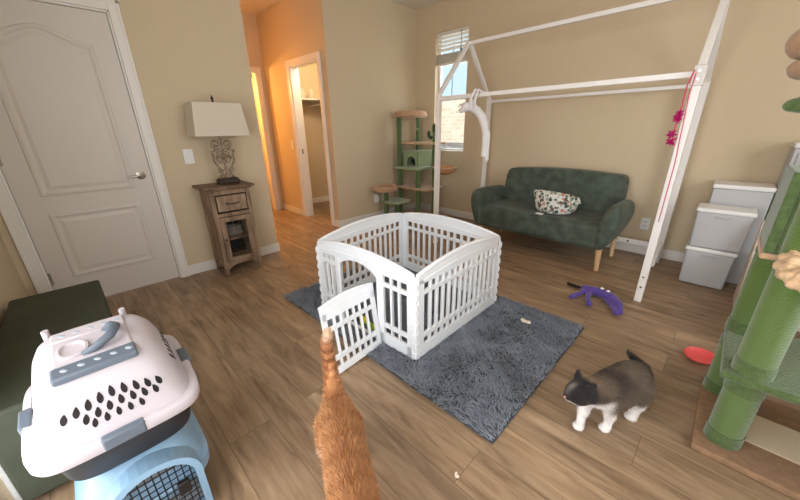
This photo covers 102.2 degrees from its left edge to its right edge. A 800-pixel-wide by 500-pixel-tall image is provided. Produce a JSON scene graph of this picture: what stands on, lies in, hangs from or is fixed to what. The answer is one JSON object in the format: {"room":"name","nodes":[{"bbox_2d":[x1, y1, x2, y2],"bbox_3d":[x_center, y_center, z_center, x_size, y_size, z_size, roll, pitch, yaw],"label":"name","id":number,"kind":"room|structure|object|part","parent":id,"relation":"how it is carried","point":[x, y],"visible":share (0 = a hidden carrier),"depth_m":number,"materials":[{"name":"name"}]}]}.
{"room":"cat playroom","nodes":[
{"label":"cat playroom","id":0,"kind":"room"},
{"bbox_2d":[0,235,28,499],"bbox_3d":[-0.906,-0.199,0.147,5.273,2.765,0.120,18,28,42],"label":"wall","id":1,"kind":"structure","parent":0,"point":[12,287],"depth_m":1.95,"materials":[{"name":"beige paint"}]},
{"bbox_2d":[0,465,22,499],"bbox_3d":[-0.633,0.150,0.094,2.170,2.140,0.016,18,28,42],"label":"trim","id":2,"kind":"structure","parent":1,"relation":"attached to","point":[3,475],"depth_m":1.11,"materials":[{"name":"white plastic"}]},
{"bbox_2d":[0,0,276,295],"bbox_3d":[-2.045,-1.061,2.509,0.110,2.765,1.832,18,28,42],"label":"wall","id":3,"kind":"structure","parent":0,"point":[183,51],"depth_m":2.71,"materials":[{"name":"beige paint"}]},
{"bbox_2d":[0,0,178,296],"bbox_3d":[-2.289,-0.599,2.332,0.097,2.014,0.766,18,28,42],"label":"door","id":4,"kind":"structure","parent":3,"relation":"in","point":[74,166],"depth_m":2.29,"materials":[{"name":"beige paint"}]},
{"bbox_3d":[-2.073,-0.584,2.540,0.059,0.064,0.125,18,28,42],"label":"handle","id":5,"kind":"part","parent":4,"relation":"part of","materials":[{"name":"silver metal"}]},
{"bbox_2d":[0,0,190,293],"bbox_3d":[-2.325,-0.645,2.354,0.152,2.102,0.927,18,28,42],"label":"trim","id":6,"kind":"structure","parent":3,"relation":"attached to","point":[9,210],"depth_m":2.32,"materials":[{"name":"white paint"}]},
{"bbox_2d":[182,149,194,163],"bbox_3d":[-1.808,-0.799,2.763,0.011,0.120,0.074,18,28,42],"label":"light switch","id":7,"kind":"object","parent":3,"relation":"attached to","point":[187,153],"visible":1,"depth_m":2.76,"materials":[{"name":"white plastic"}]},
{"bbox_2d":[188,242,279,274],"bbox_3d":[-2.014,0.190,2.975,0.124,0.095,1.846,18,28,42],"label":"baseboard","id":8,"kind":"structure","parent":3,"relation":"attached to","point":[211,264],"depth_m":3.09,"materials":[{"name":"white paint"}]},
{"bbox_2d":[241,12,328,208],"bbox_3d":[-1.855,-2.074,5.216,0.110,2.765,2.530,18,28,42],"label":"wall","id":9,"kind":"structure","parent":0,"point":[308,75],"depth_m":5.38,"materials":[{"name":"beige paint"}]},
{"bbox_2d":[252,78,272,207],"bbox_3d":[-2.379,-1.742,5.445,0.035,1.980,0.700,-15,24,-32],"label":"door","id":10,"kind":"structure","parent":9,"relation":"in","point":[252,78],"depth_m":5.14,"materials":[{"name":"beige paint"}]},
{"bbox_2d":[250,66,280,209],"bbox_3d":[-2.393,-1.569,4.819,0.152,2.112,0.909,18,28,42],"label":"trim","id":11,"kind":"structure","parent":9,"relation":"attached to","point":[255,71],"depth_m":5.01,"materials":[{"name":"white paint"}]},
{"bbox_2d":[256,0,334,217],"bbox_3d":[-1.417,-1.827,4.534,1.535,2.765,0.110,18,28,42],"label":"wall","id":12,"kind":"structure","parent":0,"point":[287,29],"depth_m":4.47,"materials":[{"name":"beige paint"}]},
{"bbox_2d":[285,51,334,225],"bbox_3d":[-1.168,-1.433,4.416,0.824,2.102,0.152,18,28,42],"label":"trim","id":13,"kind":"structure","parent":12,"relation":"attached to","point":[291,66],"depth_m":4.43,"materials":[{"name":"white paint"}]},
{"bbox_2d":[282,204,338,226],"bbox_3d":[-1.401,-0.547,4.923,1.645,0.095,0.014,18,28,42],"label":"baseboard","id":14,"kind":"structure","parent":12,"relation":"attached to","point":[286,207],"depth_m":5.15,"materials":[{"name":"white paint"}]},
{"bbox_2d":[312,196,328,203],"bbox_3d":[-1.045,-0.704,5.328,1.535,0.095,0.885,18,28,42],"label":"baseboard","id":15,"kind":"structure","parent":12,"relation":"attached to","point":[324,198],"depth_m":5.94,"materials":[{"name":"white paint"}]},
{"bbox_2d":[239,0,444,14],"bbox_3d":[-0.629,-2.526,2.302,8.850,0.080,4.650,18,28,42],"label":"ceiling","id":16,"kind":"structure","parent":0,"point":[254,7],"depth_m":4.17,"materials":[{"name":"beige paint"}]},
{"bbox_2d":[316,0,415,220],"bbox_3d":[-0.335,-1.814,4.453,0.110,2.765,1.525,18,28,42],"label":"wall","id":17,"kind":"structure","parent":0,"point":[368,47],"depth_m":4.24,"materials":[{"name":"beige paint"}]},
{"bbox_2d":[339,203,414,226],"bbox_3d":[-0.276,-0.547,4.874,0.014,0.095,1.539,18,28,42],"label":"baseboard","id":18,"kind":"structure","parent":17,"relation":"attached to","point":[344,222],"depth_m":4.68,"materials":[{"name":"white paint"}]},
{"bbox_2d":[374,194,379,202],"bbox_3d":[-0.331,-0.753,4.707,0.061,0.120,0.074,18,28,42],"label":"wall outlet","id":19,"kind":"object","parent":17,"relation":"attached to","point":[376,196],"visible":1,"depth_m":4.69,"materials":[{"name":"white plastic"}]},
{"bbox_2d":[33,201,799,499],"bbox_3d":[-0.585,0.140,3.297,8.850,0.080,4.650,18,28,42],"label":"floor","id":20,"kind":"structure","parent":0,"point":[254,353],"depth_m":1.64,"materials":[{"name":"wood"}]},
{"bbox_2d":[0,280,112,499],"bbox_3d":[-1.568,0.546,1.547,1.100,0.412,0.365,18,28,42],"label":"storage ottoman","id":21,"kind":"object","parent":20,"relation":"on","point":[57,311],"visible":0.31,"depth_m":1.37,"materials":[{"name":"green fabric"}]},
{"bbox_2d":[74,410,213,499],"bbox_3d":[-0.904,0.743,1.144,0.433,0.305,0.356,18,28,42],"label":"pet carrier","id":22,"kind":"object","parent":20,"relation":"on","point":[172,469],"visible":0.62,"depth_m":1.03,"materials":[{"name":"blue plastic"}]},
{"bbox_2d":[17,307,199,480],"bbox_3d":[-0.903,0.416,1.015,0.410,0.400,0.414,18,28,42],"label":"pet carrier","id":23,"kind":"object","parent":22,"relation":"on","point":[101,394],"visible":1,"depth_m":0.91,"materials":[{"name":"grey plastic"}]},
{"bbox_3d":[-0.968,0.247,1.004,0.168,0.010,0.050,-20,34,-41],"label":"plate","id":24,"kind":"part","parent":23,"relation":"part of","materials":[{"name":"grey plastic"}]},
{"bbox_3d":[-0.909,0.283,0.956,0.176,0.022,0.226,-20,34,-41],"label":"handle plate","id":25,"kind":"part","parent":23,"relation":"part of","materials":[{"name":"grey plastic"}]},
{"bbox_3d":[-0.879,0.253,0.960,0.069,0.057,0.125,-6,21,-14],"label":"carry handle","id":26,"kind":"part","parent":23,"relation":"part of","materials":[{"name":"grey plastic"}]},
{"bbox_3d":[-0.780,0.784,1.042,0.100,0.255,0.250,18,28,42],"label":"door frame","id":27,"kind":"part","parent":22,"relation":"part of","materials":[{"name":"blue plastic"}]},
{"bbox_3d":[-0.754,0.794,1.019,0.028,0.219,0.206,18,28,42],"label":"wire door","id":28,"kind":"part","parent":22,"relation":"part of","materials":[{"name":"black metal"}]},
{"bbox_2d":[192,180,262,275],"bbox_3d":[-1.553,-0.203,2.989,0.323,0.806,0.415,18,28,42],"label":"base cabinet","id":29,"kind":"object","parent":20,"relation":"on","point":[228,203],"visible":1,"depth_m":2.89,"materials":[{"name":"brown wood"}]},
{"bbox_2d":[184,95,249,184],"bbox_3d":[-1.533,-0.928,2.758,0.240,0.714,0.424,18,28,42],"label":"table lamp","id":30,"kind":"object","parent":29,"relation":"on","point":[203,119],"visible":1,"depth_m":2.64,"materials":[{"name":"white fabric"}]},
{"bbox_3d":[-1.536,-1.087,2.698,0.240,0.255,0.424,18,28,42],"label":"lamp shade","id":31,"kind":"part","parent":30,"relation":"part of","materials":[{"name":"beige fabric"}]},
{"bbox_3d":[-1.531,-0.814,2.800,0.034,0.370,0.197,18,28,42],"label":"scroll stem","id":32,"kind":"part","parent":30,"relation":"part of","materials":[{"name":"metal"}]},
{"bbox_3d":[-1.470,-0.414,2.822,0.028,0.133,0.240,18,28,42],"label":"drawer","id":33,"kind":"part","parent":29,"relation":"part of","materials":[{"name":"brown wood"}]},
{"bbox_3d":[-1.458,-0.411,2.811,0.003,0.097,0.206,18,28,42],"label":"drawer panel","id":34,"kind":"part","parent":29,"relation":"part of","materials":[{"name":"brown wood"}]},
{"bbox_2d":[226,224,242,235],"bbox_3d":[-1.560,-0.187,3.007,0.124,0.085,0.174,18,28,42],"label":"bowl","id":35,"kind":"object","parent":29,"relation":"on","point":[232,229],"visible":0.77,"depth_m":2.98,"materials":[{"name":"grey ceramic"}]},
{"bbox_3d":[-1.651,-0.169,3.111,0.004,0.420,0.270,18,28,42],"label":"panel","id":36,"kind":"part","parent":29,"relation":"part of","materials":[{"name":"black"}]},
{"bbox_2d":[228,229,247,240],"bbox_3d":[-1.563,-0.142,3.028,0.251,0.015,0.270,18,28,42],"label":"shelf","id":37,"kind":"object","parent":29,"relation":"attached to","point":[245,233],"depth_m":2.98,"materials":[{"name":"brown wood"}]},
{"bbox_3d":[-1.463,-0.110,2.934,0.020,0.412,0.256,18,28,42],"label":"door","id":38,"kind":"part","parent":29,"relation":"part of","materials":[{"name":"brown wood"}]},
{"bbox_2d":[312,327,382,499],"bbox_3d":[-0.158,0.660,0.999,0.208,0.547,0.751,-8,22,-19],"label":"cat","id":39,"kind":"object","parent":20,"relation":"on","point":[340,438],"visible":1,"depth_m":1.08},
{"bbox_2d":[372,110,457,216],"bbox_3d":[0.243,-1.127,4.432,1.042,1.474,0.990,18,28,42],"label":"cat tree","id":40,"kind":"object","parent":20,"relation":"on","point":[418,159],"visible":0.9,"depth_m":4.59,"materials":[{"name":"green fabric"}]},
{"bbox_3d":[-0.195,-0.655,4.638,0.067,0.400,0.068,18,28,42],"label":"post","id":41,"kind":"part","parent":40,"relation":"part of","materials":[{"name":"green fabric"}]},
{"bbox_3d":[-0.046,-0.590,4.700,0.067,0.230,0.068,18,28,42],"label":"post","id":42,"kind":"part","parent":40,"relation":"part of","materials":[{"name":"green fabric"}]},
{"bbox_3d":[-0.005,-1.207,4.720,0.071,1.370,0.072,18,28,42],"label":"post","id":43,"kind":"part","parent":40,"relation":"part of","materials":[{"name":"green fabric"}]},
{"bbox_3d":[0.255,-0.793,4.602,0.071,0.670,0.072,18,28,42],"label":"post","id":44,"kind":"part","parent":40,"relation":"part of","materials":[{"name":"green fabric"}]},
{"bbox_3d":[0.270,-1.272,4.884,0.067,1.370,0.068,18,28,42],"label":"post","id":45,"kind":"part","parent":40,"relation":"part of","materials":[{"name":"green fabric"}]},
{"bbox_3d":[0.186,-0.488,4.788,0.700,0.030,0.930,18,28,42],"label":"board","id":46,"kind":"part","parent":40,"relation":"part of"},
{"bbox_3d":[0.477,-1.069,4.530,0.059,1.230,0.060,18,28,42],"label":"post","id":47,"kind":"part","parent":40,"relation":"part of","materials":[{"name":"green wicker"}]},
{"bbox_2d":[283,255,583,443],"bbox_3d":[0.137,0.426,2.325,1.896,0.041,1.217,18,28,42],"label":"shag rug","id":48,"kind":"object","parent":20,"relation":"on","point":[484,372],"visible":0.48,"depth_m":1.85,"materials":[{"name":"grey carpet"}]},
{"bbox_2d":[358,315,373,329],"bbox_3d":[-0.219,0.478,2.138,0.040,0.038,0.193,-14,24,-32],"label":"toy","id":49,"kind":"object","parent":48,"relation":"on","point":[364,317],"visible":0.41,"depth_m":2.11,"materials":[{"name":"yellow plastic"}]},
{"bbox_2d":[315,212,501,373],"bbox_3d":[-0.077,0.176,2.204,1.003,0.585,1.342,18,28,42],"label":"pet playpen","id":50,"kind":"object","parent":48,"relation":"on","point":[338,303],"visible":0.99,"depth_m":1.97,"materials":[{"name":"white plastic"}]},
{"bbox_3d":[-0.263,0.022,2.606,0.026,0.573,0.934,15,26,36],"label":"panel","id":51,"kind":"part","parent":50,"relation":"part of","materials":[{"name":"white plastic"}]},
{"bbox_3d":[-0.238,0.258,1.990,0.859,0.585,0.030,17,27,39],"label":"gate panel","id":52,"kind":"part","parent":50,"relation":"part of","materials":[{"name":"white plastic"}]},
{"bbox_3d":[0.362,0.005,2.624,0.026,0.573,0.946,-19,27,-40],"label":"panel","id":53,"kind":"part","parent":50,"relation":"part of","materials":[{"name":"white plastic"}]},
{"bbox_3d":[0.388,0.235,2.008,0.026,0.573,0.869,18,28,41],"label":"panel","id":54,"kind":"part","parent":50,"relation":"part of","materials":[{"name":"white plastic"}]},
{"bbox_2d":[521,318,530,323],"bbox_3d":[0.826,0.468,2.121,0.070,0.020,0.034,18,28,42],"label":"scrap","id":55,"kind":"object","parent":48,"relation":"on","point":[522,319],"visible":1,"depth_m":2.12,"materials":[{"name":"beige"}]},
{"bbox_2d":[471,167,634,270],"bbox_3d":[1.556,-0.414,3.406,1.448,0.817,0.762,18,28,42],"label":"loveseat","id":56,"kind":"object","parent":20,"relation":"on","point":[603,212],"visible":1,"depth_m":3.26,"materials":[{"name":"green fabric"}]},
{"bbox_3d":[1.065,-0.551,3.800,0.170,0.422,0.660,18,28,42],"label":"armrest","id":57,"kind":"part","parent":56,"relation":"part of","materials":[{"name":"green fabric"}]},
{"bbox_2d":[480,199,604,248],"bbox_3d":[1.501,-0.311,3.385,1.223,0.230,0.575,18,28,42],"label":"seat cushion","id":58,"kind":"object","parent":56,"relation":"on","point":[582,228],"depth_m":3.16,"materials":[{"name":"green fabric"}]},
{"bbox_2d":[534,190,580,214],"bbox_3d":[1.536,-0.479,3.202,0.411,0.206,0.344,6,22,18],"label":"throw pillow","id":59,"kind":"object","parent":56,"relation":"on","point":[550,202],"visible":1,"depth_m":3.10,"materials":[{"name":"white fabric"}]},
{"bbox_3d":[1.744,-0.660,3.531,1.223,0.449,0.204,18,28,42],"label":"backrest","id":60,"kind":"part","parent":56,"relation":"part of","materials":[{"name":"green fabric"}]},
{"bbox_3d":[1.781,0.087,2.918,0.053,0.212,0.052,18,28,42],"label":"leg","id":61,"kind":"part","parent":56,"relation":"part of","materials":[{"name":"brown wood"}]},
{"bbox_3d":[2.134,-0.042,3.248,0.053,0.212,0.052,18,28,42],"label":"leg","id":62,"kind":"part","parent":56,"relation":"part of","materials":[{"name":"brown wood"}]},
{"bbox_3d":[1.973,-0.247,2.946,0.170,0.422,0.660,18,28,42],"label":"armrest","id":63,"kind":"part","parent":56,"relation":"part of","materials":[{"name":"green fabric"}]},
{"bbox_2d":[433,0,729,301],"bbox_3d":[1.433,-0.955,3.055,2.026,2.077,1.073,18,28,42],"label":"frame","id":64,"kind":"object","parent":20,"relation":"on","point":[698,94],"visible":0.87,"depth_m":2.58,"materials":[{"name":"white wood"}]},
{"bbox_3d":[0.397,-0.812,3.458,0.046,1.560,0.044,18,28,42],"label":"post","id":65,"kind":"part","parent":64,"relation":"part of","materials":[{"name":"white wood"}]},
{"bbox_2d":[456,88,489,161],"bbox_3d":[0.688,-1.145,2.984,0.331,0.620,0.166,11,23,29],"label":"plush animal","id":66,"kind":"object","parent":64,"relation":"attached to","point":[473,108],"visible":0.98,"depth_m":2.89},
{"bbox_3d":[1.080,-1.072,4.126,0.046,1.560,0.044,18,28,42],"label":"post","id":67,"kind":"part","parent":64,"relation":"part of","materials":[{"name":"white wood"}]},
{"bbox_3d":[1.076,-1.270,2.552,1.950,0.034,0.030,18,28,42],"label":"rail","id":68,"kind":"part","parent":64,"relation":"part of","materials":[{"name":"white wood"}]},
{"bbox_3d":[1.754,-1.546,3.219,1.937,0.030,0.030,18,28,42],"label":"rail","id":69,"kind":"part","parent":64,"relation":"part of","materials":[{"name":"white wood"}]},
{"bbox_3d":[1.800,-0.262,3.725,1.937,0.050,0.028,18,28,42],"label":"rail","id":70,"kind":"part","parent":64,"relation":"part of","materials":[{"name":"white wood"}]},
{"bbox_3d":[1.778,-0.350,2.160,0.046,1.560,0.044,18,28,42],"label":"post","id":71,"kind":"part","parent":64,"relation":"part of","materials":[{"name":"white wood"}]},
{"bbox_2d":[658,70,696,221],"bbox_3d":[1.707,-0.625,2.048,0.075,0.916,0.065,-8,21,-17],"label":"garland","id":72,"kind":"object","parent":64,"relation":"hanging from","point":[677,117],"visible":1,"depth_m":1.99,"materials":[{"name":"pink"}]},
{"bbox_3d":[2.451,-0.614,2.837,0.046,1.560,0.044,18,28,42],"label":"post","id":73,"kind":"part","parent":64,"relation":"part of","materials":[{"name":"white wood"}]},
{"bbox_2d":[567,282,622,315],"bbox_3d":[1.448,0.338,2.437,0.238,0.091,0.484,-15,24,-32],"label":"toy","id":74,"kind":"object","parent":20,"relation":"on","point":[616,306],"visible":1,"depth_m":2.41,"materials":[{"name":"purple fabric"}]},
{"bbox_3d":[1.430,0.290,2.630,0.024,0.038,0.139,-11,23,-26],"label":"handle","id":75,"kind":"part","parent":74,"relation":"part of","materials":[{"name":"black plastic"}]},
{"bbox_2d":[563,350,657,432],"bbox_3d":[0.932,0.632,1.403,0.512,0.286,0.210,-12,23,-26],"label":"cat","id":76,"kind":"object","parent":20,"relation":"on","point":[623,385],"visible":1,"depth_m":1.35},
{"bbox_2d":[684,347,714,364],"bbox_3d":[1.671,0.591,1.798,0.144,0.035,0.144,18,28,42],"label":"dish","id":77,"kind":"object","parent":20,"relation":"on","point":[696,354],"visible":0.88,"depth_m":1.81,"materials":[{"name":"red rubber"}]},
{"bbox_2d":[678,241,737,289],"bbox_3d":[2.509,0.118,2.647,0.303,0.315,0.234,18,28,42],"label":"storage box","id":78,"kind":"object","parent":20,"relation":"on","point":[706,267],"visible":0.72,"depth_m":2.57,"materials":[{"name":"grey plastic"}]},
{"bbox_3d":[2.509,-0.014,2.600,0.303,0.033,0.228,18,28,42],"label":"lid","id":79,"kind":"part","parent":78,"relation":"part of","materials":[{"name":"white plastic"}]},
{"bbox_2d":[689,203,757,252],"bbox_3d":[2.506,-0.176,2.527,0.330,0.314,0.244,18,28,42],"label":"storage box","id":80,"kind":"object","parent":78,"relation":"on","point":[726,228],"visible":1,"depth_m":2.45,"materials":[{"name":"grey plastic"}]},
{"bbox_3d":[2.506,-0.308,2.480,0.330,0.033,0.238,18,28,42],"label":"lid","id":81,"kind":"part","parent":80,"relation":"part of","materials":[{"name":"white plastic"}]},
{"bbox_2d":[709,180,776,284],"bbox_3d":[2.744,-0.159,2.706,0.344,0.790,0.297,18,28,42],"label":"storage box","id":82,"kind":"object","parent":20,"relation":"on","point":[757,195],"visible":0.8,"depth_m":2.52,"materials":[{"name":"grey plastic"}]},
{"bbox_2d":[690,28,799,499],"bbox_3d":[1.524,0.118,0.980,0.851,1.515,0.686,18,28,42],"label":"cat tree","id":83,"kind":"object","parent":20,"relation":"on","point":[757,355],"visible":1,"depth_m":1.21,"materials":[{"name":"green fabric"}]},
{"bbox_3d":[1.542,0.532,1.514,0.108,0.305,0.108,18,28,42],"label":"post","id":84,"kind":"part","parent":83,"relation":"part of","materials":[{"name":"green fabric"}]},
{"bbox_3d":[1.316,0.627,1.270,0.108,0.305,0.108,18,28,42],"label":"post","id":85,"kind":"part","parent":83,"relation":"part of","materials":[{"name":"green fabric"}]},
{"bbox_3d":[1.626,0.811,1.244,0.730,0.028,0.540,18,28,42],"label":"board","id":86,"kind":"part","parent":83,"relation":"part of","materials":[{"name":"brown wood"}]},
{"bbox_3d":[1.536,0.162,1.376,0.108,0.425,0.108,18,28,42],"label":"post","id":87,"kind":"part","parent":83,"relation":"part of","materials":[{"name":"green fabric"}]},
{"bbox_3d":[1.305,-0.010,1.032,0.108,0.995,0.108,18,28,42],"label":"post","id":88,"kind":"part","parent":83,"relation":"part of","materials":[{"name":"green fabric"}]},
{"bbox_2d":[732,220,764,308],"bbox_3d":[2.451,0.115,2.258,0.030,0.600,0.339,18,28,42],"label":"leaning board","id":89,"kind":"object","parent":20,"relation":"on","point":[752,252],"visible":0.38,"depth_m":2.29,"materials":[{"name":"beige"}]},
{"bbox_2d":[764,141,799,219],"bbox_3d":[3.096,-0.181,2.301,0.677,1.105,0.324,18,28,42],"label":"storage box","id":90,"kind":"object","parent":20,"relation":"on","point":[793,158],"visible":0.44,"depth_m":2.30,"materials":[{"name":"grey plastic"}]},
{"bbox_3d":[2.990,-0.450,2.089,0.620,0.320,0.010,18,28,42],"label":"door","id":91,"kind":"part","parent":90,"relation":"part of","materials":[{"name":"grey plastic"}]},
{"bbox_2d":[794,326,799,339],"bbox_3d":[2.406,0.463,1.583,0.682,0.420,0.352,18,28,42],"label":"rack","id":92,"kind":"object","parent":20,"relation":"on","point":[797,335],"visible":0.02,"depth_m":1.81,"materials":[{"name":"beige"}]},
{"bbox_2d":[416,0,799,252],"bbox_3d":[0.999,-1.779,4.300,8.850,2.765,0.140,18,28,42],"label":"wall","id":93,"kind":"structure","parent":0,"point":[744,132],"depth_m":3.13,"materials":[{"name":"beige paint"}]},
{"bbox_2d":[438,30,468,151],"bbox_3d":[0.721,-2.144,4.442,0.525,1.502,0.118,18,28,42],"label":"window","id":94,"kind":"structure","parent":93,"relation":"in","point":[441,53],"depth_m":4.54,"materials":[{"name":"white plastic"}]},
{"bbox_2d":[436,25,468,66],"bbox_3d":[0.683,-2.651,4.220,0.517,0.389,0.073,18,28,42],"label":"window blind","id":95,"kind":"object","parent":94,"relation":"attached to","point":[446,59],"visible":0.91,"depth_m":4.23,"materials":[{"name":"beige plastic"}]},
{"bbox_3d":[0.695,-2.482,4.293,0.509,0.020,0.047,18,28,42],"label":"rail","id":96,"kind":"part","parent":95,"relation":"part of","materials":[{"name":"beige plastic"}]},
{"bbox_2d":[420,203,684,261],"bbox_3d":[2.147,-0.113,3.605,5.311,0.095,0.014,18,28,42],"label":"baseboard","id":97,"kind":"structure","parent":93,"relation":"attached to","point":[666,254],"depth_m":3.38,"materials":[{"name":"white paint"}]},
{"bbox_2d":[639,217,650,229],"bbox_3d":[2.450,-0.263,3.226,0.074,0.120,0.010,18,28,42],"label":"wall outlet","id":98,"kind":"object","parent":93,"relation":"attached to","point":[645,222],"visible":1,"depth_m":3.22,"materials":[{"name":"white plastic"}]},
{"bbox_3d":[-0.718,-2.082,5.187,1.535,2.765,0.100,18,28,42],"label":"wall","id":99,"kind":"structure","parent":0,"visible":0},
{"bbox_2d":[301,98,319,106],"bbox_3d":[-1.068,-2.093,4.810,1.535,0.360,0.885,18,28,42],"label":"closet shelf","id":100,"kind":"object","parent":99,"relation":"attached to","point":[302,99],"visible":0.21,"depth_m":5.15,"materials":[{"name":"white paint"}]},
{"bbox_2d":[300,89,304,97],"bbox_3d":[-1.528,-2.432,5.023,0.100,0.140,0.100,18,28,42],"label":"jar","id":101,"kind":"object","parent":100,"relation":"on","point":[301,90],"visible":0.49,"depth_m":4.99,"materials":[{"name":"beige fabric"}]},
{"bbox_2d":[308,89,313,98],"bbox_3d":[-1.415,-2.473,5.128,0.090,0.140,0.090,18,28,42],"label":"jar","id":102,"kind":"object","parent":100,"relation":"on","point":[310,91],"visible":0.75,"depth_m":5.10,"materials":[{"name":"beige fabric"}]},
{"label":"outside","id":103,"kind":"structure","parent":0,"visible":0},
{"bbox_3d":[3.553,0.102,3.816,28.000,0.100,34.000,18,28,42],"label":"ground","id":104,"kind":"structure","parent":103,"visible":0},
{"bbox_2d":[441,34,468,148],"bbox_3d":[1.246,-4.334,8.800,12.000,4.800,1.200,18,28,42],"label":"house","id":105,"kind":"structure","parent":104,"relation":"on","point":[452,123],"depth_m":9.00,"materials":[{"name":"grey"}]}
]}

